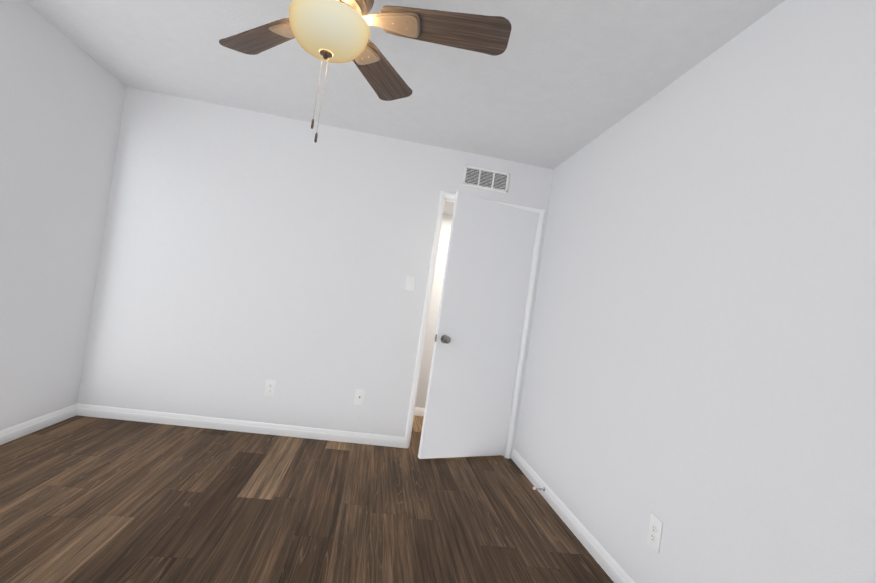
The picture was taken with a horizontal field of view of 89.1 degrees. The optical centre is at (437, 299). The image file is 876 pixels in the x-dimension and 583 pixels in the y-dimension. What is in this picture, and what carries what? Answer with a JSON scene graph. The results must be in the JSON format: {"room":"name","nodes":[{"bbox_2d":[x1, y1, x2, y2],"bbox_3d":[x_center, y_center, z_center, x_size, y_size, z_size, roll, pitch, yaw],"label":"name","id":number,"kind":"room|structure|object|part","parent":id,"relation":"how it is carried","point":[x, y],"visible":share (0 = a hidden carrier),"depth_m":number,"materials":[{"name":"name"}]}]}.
{"room":"empty bedroom","nodes":[
{"label":"empty bedroom","id":0,"kind":"room"},
{"bbox_2d":[0,0,126,430],"bbox_3d":[-2.279,-0.365,1.382,0.120,2.440,4.040,8,-1,-8],"label":"wall","id":1,"kind":"structure","parent":0,"point":[62,97],"depth_m":2.72,"materials":[{"name":"white paint"}]},
{"bbox_2d":[0,403,77,444],"bbox_3d":[-2.381,0.811,1.375,0.014,0.083,3.800,8,-1,-8],"label":"baseboard","id":2,"kind":"structure","parent":1,"relation":"attached to","point":[9,434],"depth_m":2.86,"materials":[{"name":"white paint"}]},
{"bbox_2d":[0,415,613,582],"bbox_3d":[-0.544,1.180,2.165,6.174,0.100,5.110,8,-1,-8],"label":"floor","id":3,"kind":"structure","parent":0,"point":[85,499],"depth_m":2.29,"materials":[{"name":"wood"}]},
{"bbox_2d":[78,87,547,436],"bbox_3d":[-0.872,-0.130,3.552,3.286,2.440,0.120,8,-1,-8],"label":"wall","id":4,"kind":"structure","parent":0,"point":[245,255],"depth_m":3.43,"materials":[{"name":"white paint"}]},
{"bbox_2d":[77,403,404,447],"bbox_3d":[-1.456,0.974,3.411,2.420,0.083,0.014,8,-1,-8],"label":"baseboard","id":5,"kind":"structure","parent":4,"relation":"attached to","point":[222,424],"depth_m":3.40,"materials":[{"name":"white paint"}]},
{"bbox_2d":[264,379,276,396],"bbox_3d":[-1.294,0.684,3.434,0.080,0.128,0.008,8,-1,-8],"label":"duplex electrical outlet","id":6,"kind":"object","parent":4,"relation":"attached to","point":[270,388],"visible":1,"depth_m":3.43,"materials":[{"name":"white plastic"}]},
{"bbox_2d":[354,389,365,405],"bbox_3d":[-0.620,0.773,3.523,0.080,0.128,0.014,8,-1,-8],"label":"outlet","id":7,"kind":"object","parent":4,"relation":"attached to","point":[359,397],"visible":1,"depth_m":3.52,"materials":[{"name":"white plastic"}]},
{"bbox_2d":[404,275,415,291],"bbox_3d":[-0.222,-0.133,3.572,0.080,0.128,0.015,8,-1,-8],"label":"light switch","id":8,"kind":"object","parent":4,"relation":"attached to","point":[410,282],"visible":1,"depth_m":3.58,"materials":[{"name":"white plastic"}]},
{"bbox_2d":[404,191,544,458],"bbox_3d":[0.301,0.218,3.705,0.890,2.091,0.135,8,-1,-8],"label":"door frame","id":9,"kind":"structure","parent":4,"relation":"attached to","point":[443,194],"depth_m":3.66,"materials":[{"name":"white paint"}]},
{"bbox_2d":[418,191,537,458],"bbox_3d":[0.343,0.237,3.530,0.808,2.020,0.160,9,-1,-29],"label":"door","id":10,"kind":"structure","parent":4,"relation":"in","point":[474,362],"depth_m":3.49,"materials":[{"name":"white paint"}]},
{"bbox_2d":[462,164,509,192],"bbox_3d":[0.396,-0.990,3.653,0.383,0.170,0.011,8,-1,-8],"label":"air vent","id":11,"kind":"object","parent":4,"relation":"in","point":[485,178],"visible":1,"depth_m":3.65,"materials":[{"name":"white plastic"}]},
{"bbox_2d":[24,0,784,168],"bbox_3d":[-0.404,-1.374,1.631,3.574,0.100,4.040,8,-1,-8],"label":"ceiling","id":12,"kind":"structure","parent":0,"point":[556,83],"depth_m":2.47,"materials":[{"name":"paint"}]},
{"bbox_2d":[219,0,511,142],"bbox_3d":[-0.346,-0.924,1.528,1.184,0.777,1.199,8,-1,-8],"label":"ceiling fan","id":13,"kind":"object","parent":12,"relation":"hanging from","point":[334,31],"visible":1,"depth_m":1.54,"materials":[{"name":"brown wood"}]},
{"bbox_3d":[-0.687,-1.041,1.768,0.450,0.006,0.168,8,11,35],"label":"blade","id":14,"kind":"part","parent":13,"relation":"part of","materials":[{"name":"brown wood"}]},
{"label":"blade","id":15,"kind":"part","parent":13,"relation":"part of","materials":[{"name":"brown wood"}]},
{"label":"blade","id":16,"kind":"part","parent":13,"relation":"part of","materials":[{"name":"brown wood"}]},
{"bbox_2d":[415,214,452,407],"bbox_3d":[-0.698,-0.089,4.656,5.934,2.440,0.120,8,-1,-8],"label":"wall","id":17,"kind":"structure","parent":0,"point":[433,311],"depth_m":4.68,"materials":[{"name":"white paint"}]},
{"bbox_2d":[414,407,424,415],"bbox_3d":[-0.857,1.077,4.572,5.934,0.083,0.014,8,-1,-8],"label":"baseboard","id":18,"kind":"structure","parent":17,"relation":"attached to","point":[419,411],"depth_m":4.66,"materials":[{"name":"white paint"}]},
{"bbox_2d":[443,201,453,214],"bbox_3d":[-0.466,-1.192,4.141,5.934,0.405,0.950,8,-1,-8],"label":"ceiling","id":19,"kind":"structure","parent":0,"point":[448,208],"depth_m":4.39,"materials":[{"name":"paint"}]},
{"bbox_2d":[510,168,552,457],"bbox_3d":[0.763,0.109,3.775,0.048,2.440,0.120,8,-1,-8],"label":"wall","id":20,"kind":"structure","parent":0,"point":[547,188],"depth_m":3.72,"materials":[{"name":"white paint"}]},
{"bbox_2d":[514,0,875,582],"bbox_3d":[1.108,0.131,1.844,0.120,2.440,4.040,8,-1,-8],"label":"wall","id":21,"kind":"structure","parent":0,"point":[699,382],"depth_m":1.67,"materials":[{"name":"white paint"}]},
{"bbox_2d":[511,449,634,582],"bbox_3d":[0.874,1.288,1.818,0.014,0.083,3.800,8,-1,-8],"label":"baseboard","id":22,"kind":"structure","parent":21,"relation":"attached to","point":[608,563],"depth_m":2.50,"materials":[{"name":"white paint"}]},
{"bbox_2d":[647,514,662,553],"bbox_3d":[0.913,0.987,1.879,0.008,0.128,0.080,8,-1,-8],"label":"duplex electrical outlet","id":23,"kind":"object","parent":21,"relation":"attached to","point":[654,533],"visible":1,"depth_m":1.87,"materials":[{"name":"white plastic"}]}
]}

